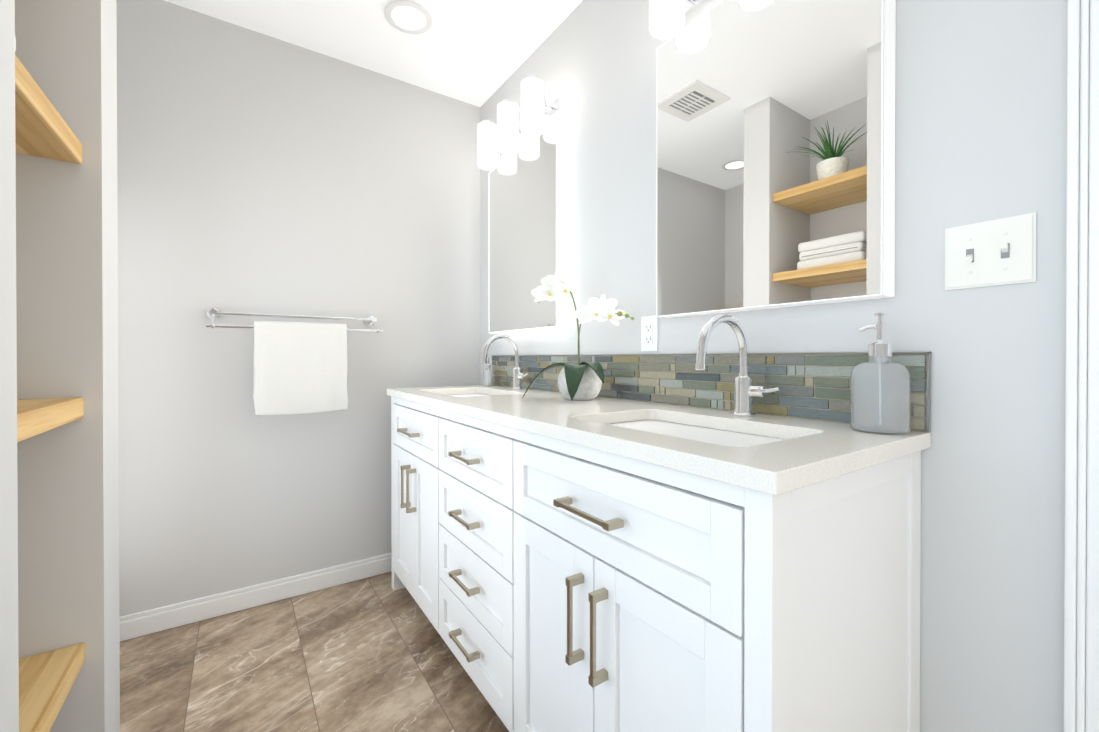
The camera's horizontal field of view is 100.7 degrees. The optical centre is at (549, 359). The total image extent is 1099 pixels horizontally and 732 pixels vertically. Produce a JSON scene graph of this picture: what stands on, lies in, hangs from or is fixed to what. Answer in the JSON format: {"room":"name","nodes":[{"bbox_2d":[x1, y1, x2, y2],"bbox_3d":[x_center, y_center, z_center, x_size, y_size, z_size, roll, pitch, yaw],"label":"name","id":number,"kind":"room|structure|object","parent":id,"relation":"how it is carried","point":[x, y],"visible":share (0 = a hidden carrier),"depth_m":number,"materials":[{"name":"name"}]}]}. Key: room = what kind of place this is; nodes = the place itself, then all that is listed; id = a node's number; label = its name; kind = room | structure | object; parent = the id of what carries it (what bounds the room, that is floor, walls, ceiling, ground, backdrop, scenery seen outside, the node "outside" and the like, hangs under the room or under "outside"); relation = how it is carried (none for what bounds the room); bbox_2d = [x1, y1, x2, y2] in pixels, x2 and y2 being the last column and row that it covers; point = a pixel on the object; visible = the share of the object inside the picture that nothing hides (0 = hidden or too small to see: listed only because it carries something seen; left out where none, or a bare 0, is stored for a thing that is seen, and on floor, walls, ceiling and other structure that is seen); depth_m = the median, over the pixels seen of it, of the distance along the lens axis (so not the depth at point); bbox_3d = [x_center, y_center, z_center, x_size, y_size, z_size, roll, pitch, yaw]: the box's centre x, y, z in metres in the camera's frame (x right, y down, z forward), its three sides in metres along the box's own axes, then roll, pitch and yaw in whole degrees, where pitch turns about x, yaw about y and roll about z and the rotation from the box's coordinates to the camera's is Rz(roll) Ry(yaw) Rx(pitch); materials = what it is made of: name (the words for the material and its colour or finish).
{"room":"bathroom","nodes":[
{"label":"bathroom","id":0,"kind":"room"},
{"bbox_2d":[0,0,18,731],"bbox_3d":[-1.061,-0.163,0.242,0.995,2.440,0.189,0,0,-34],"label":"wall column","id":1,"kind":"structure","parent":0,"point":[9,685],"depth_m":0.58,"materials":[{"name":"white paint"}]},
{"bbox_2d":[15,0,119,731],"bbox_3d":[-1.412,-0.166,0.759,0.995,2.440,0.150,0,0,-34],"label":"wall column","id":2,"kind":"structure","parent":0,"point":[67,347],"depth_m":0.95,"materials":[{"name":"white paint"}]},
{"bbox_2d":[116,0,479,616],"bbox_3d":[-1.421,-0.172,1.880,2.442,2.440,0.100,0,0,-34],"label":"wall","id":3,"kind":"structure","parent":0,"point":[257,172],"depth_m":1.95,"materials":[{"name":"white paint"}]},
{"bbox_2d":[119,553,391,641],"bbox_3d":[-1.347,1.003,1.867,2.342,0.090,0.014,0,0,-34],"label":"baseboard","id":4,"kind":"structure","parent":3,"relation":"attached to","point":[139,624],"depth_m":1.91,"materials":[{"name":"white wood"}]},
{"bbox_2d":[205,307,382,414],"bbox_3d":[-1.067,0.006,1.959,0.668,0.442,0.169,0,0,-34],"label":"towel rail","id":5,"kind":"object","parent":3,"relation":"attached to","point":[300,367],"visible":1,"depth_m":1.89,"materials":[{"name":"white fabric"}]},
{"bbox_2d":[253,321,347,414],"bbox_3d":[-1.039,0.035,1.916,0.346,0.383,0.066,0,0,-34],"label":"towel","id":6,"kind":"object","parent":5,"relation":"hanging from","point":[300,367],"depth_m":1.89,"materials":[{"name":"white fabric"}]},
{"bbox_2d":[120,571,508,731],"bbox_3d":[-0.349,1.086,0.398,2.542,0.060,3.768,0,0,-34],"label":"floor","id":7,"kind":"structure","parent":0,"point":[372,654],"depth_m":1.53,"materials":[{"name":"tile"}]},
{"bbox_2d":[387,393,920,731],"bbox_3d":[-0.016,0.609,1.482,0.568,0.882,1.810,0,0,-34],"label":"bathroom vanity","id":8,"kind":"object","parent":7,"relation":"on","point":[560,563],"depth_m":0.83,"materials":[{"name":"white wood"}]},
{"bbox_2d":[387,385,930,500],"bbox_3d":[-0.007,0.153,1.486,0.545,0.030,1.840,0,0,-34],"label":"countertop","id":9,"kind":"structure","parent":8,"relation":"on","point":[802,455],"depth_m":0.87,"materials":[{"name":"white stone"}]},
{"bbox_2d":[459,389,482,396],"bbox_3d":[-0.333,0.235,1.926,0.304,0.162,0.474,0,0,-34],"label":"sink","id":10,"kind":"object","parent":9,"relation":"in","point":[462,392],"depth_m":2.16,"materials":[{"name":"white ceramic"}]},
{"bbox_2d":[483,357,493,385],"bbox_3d":[-0.306,0.061,2.285,0.060,0.143,0.060,0,0,-34],"label":"soap dispenser","id":11,"kind":"object","parent":9,"relation":"on","point":[488,375],"visible":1,"depth_m":2.26,"materials":[{"name":"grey glass"}]},
{"bbox_2d":[481,334,527,389],"bbox_3d":[-0.187,0.010,1.983,0.208,0.248,0.123,0,0,-34],"label":"faucet","id":12,"kind":"object","parent":9,"relation":"on","point":[519,375],"visible":1,"depth_m":2.03,"materials":[{"name":"silver metal"}]},
{"bbox_2d":[523,271,634,400],"bbox_3d":[0.095,-0.087,1.514,0.225,0.449,0.446,0,0,-34],"label":"orchid","id":13,"kind":"object","parent":9,"relation":"on","point":[582,381],"visible":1,"depth_m":1.50,"materials":[{"name":"plant"}]},
{"bbox_2d":[607,413,774,440],"bbox_3d":[0.293,0.239,1.005,0.304,0.162,0.474,0,0,-34],"label":"sink","id":14,"kind":"object","parent":9,"relation":"in","point":[672,424],"depth_m":1.11,"materials":[{"name":"white ceramic"}]},
{"bbox_2d":[695,314,780,416],"bbox_3d":[0.440,0.015,1.060,0.208,0.248,0.123,0,0,-34],"label":"faucet","id":15,"kind":"object","parent":9,"relation":"on","point":[746,390],"visible":1,"depth_m":1.11,"materials":[{"name":"silver metal"}]},
{"bbox_2d":[850,313,910,434],"bbox_3d":[0.647,0.024,0.892,0.096,0.231,0.096,0,0,-34],"label":"soap dispenser","id":16,"kind":"object","parent":9,"relation":"on","point":[880,393],"visible":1,"depth_m":0.86,"materials":[{"name":"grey glass"}]},
{"bbox_2d":[164,0,582,106],"bbox_3d":[-0.349,-1.414,0.385,2.542,0.060,3.768,0,0,-34],"label":"ceiling","id":17,"kind":"structure","parent":0,"point":[478,53],"depth_m":1.94,"materials":[{"name":"white paint"}]},
{"bbox_2d":[385,0,431,33],"bbox_3d":[-0.571,-1.387,1.850,0.184,0.008,0.184,0,0,-34],"label":"recessed light","id":18,"kind":"object","parent":17,"relation":"in","point":[408,16],"visible":1,"depth_m":1.84,"materials":[{"name":"white"}]},
{"bbox_2d":[480,0,1067,731],"bbox_3d":[0.661,-0.168,1.078,0.100,2.440,3.768,0,0,-34],"label":"wall","id":19,"kind":"structure","parent":0,"point":[980,110],"depth_m":0.85,"materials":[{"name":"white paint"}]},
{"bbox_2d":[477,75,562,170],"bbox_3d":[-0.157,-1.037,2.039,0.166,0.220,0.520,0,0,-34],"label":"sconce","id":20,"kind":"object","parent":19,"relation":"attached to","point":[534,114],"visible":1,"depth_m":1.97,"materials":[{"name":"white glass"}]},
{"bbox_2d":[489,123,568,332],"bbox_3d":[-0.115,-0.536,2.071,0.060,0.807,0.595,0,0,-34],"label":"mirror","id":21,"kind":"object","parent":19,"relation":"attached to","point":[528,217],"visible":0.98,"depth_m":1.98,"materials":[{"name":"silver glass"}]},
{"bbox_2d":[641,315,657,350],"bbox_3d":[0.324,-0.085,1.478,0.008,0.114,0.070,0,0,-34],"label":"electrical outlet plate","id":22,"kind":"object","parent":19,"relation":"attached to","point":[649,333],"visible":0.96,"depth_m":1.47,"materials":[{"name":"white plastic"}]},
{"bbox_2d":[649,0,706,39],"bbox_3d":[0.469,-1.032,1.117,0.166,0.220,0.520,0,0,-34],"label":"sconce","id":23,"kind":"object","parent":19,"relation":"attached to","point":[667,19],"visible":1,"depth_m":1.25,"materials":[{"name":"white glass"}]},
{"bbox_2d":[491,352,930,431],"bbox_3d":[0.214,0.059,1.635,0.010,0.155,1.840,0,0,-34],"label":"backsplash","id":24,"kind":"structure","parent":19,"relation":"attached to","point":[815,386],"depth_m":1.22,"materials":[{"name":"multicoloured tile"}]},
{"bbox_2d":[656,0,895,317],"bbox_3d":[0.512,-0.531,1.149,0.060,0.807,0.585,0,0,-34],"label":"mirror","id":25,"kind":"object","parent":19,"relation":"attached to","point":[775,153],"visible":1,"depth_m":1.07,"materials":[{"name":"white mirror"}]},
{"bbox_2d":[945,212,1036,289],"bbox_3d":[0.774,-0.188,0.806,0.016,0.116,0.119,0,0,-34],"label":"switch plate","id":26,"kind":"object","parent":19,"relation":"attached to","point":[1001,251],"visible":1,"depth_m":0.80,"materials":[{"name":"white plastic"}]},
{"bbox_2d":[1064,0,1098,731],"bbox_3d":[1.101,-0.004,0.321,0.024,2.120,0.980,0,0,-34],"label":"door frame","id":27,"kind":"structure","parent":19,"relation":"attached to","point":[1081,640],"depth_m":0.71,"materials":[{"name":"white"}]},
{"bbox_3d":[-1.418,-0.164,0.389,0.570,2.440,0.455,0,0,-34],"label":"wall","id":28,"kind":"structure","parent":0,"visible":0},
{"bbox_2d":[15,55,81,163],"bbox_3d":[-1.020,-0.430,0.661,0.396,0.043,0.451,0,0,-34],"label":"shelf","id":29,"kind":"object","parent":28,"relation":"attached to","point":[43,129],"visible":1,"depth_m":0.81,"materials":[{"name":"brown wood"}]},
{"bbox_2d":[17,397,83,441],"bbox_3d":[-1.020,0.102,0.663,0.396,0.043,0.451,0,0,-34],"label":"shelf","id":30,"kind":"object","parent":28,"relation":"attached to","point":[35,417],"visible":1,"depth_m":0.80,"materials":[{"name":"brown wood"}]},
{"bbox_2d":[19,643,84,731],"bbox_3d":[-1.020,0.620,0.666,0.396,0.043,0.451,0,0,-34],"label":"shelf","id":31,"kind":"object","parent":28,"relation":"attached to","point":[47,680],"visible":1,"depth_m":0.84,"materials":[{"name":"brown wood"}]}
]}

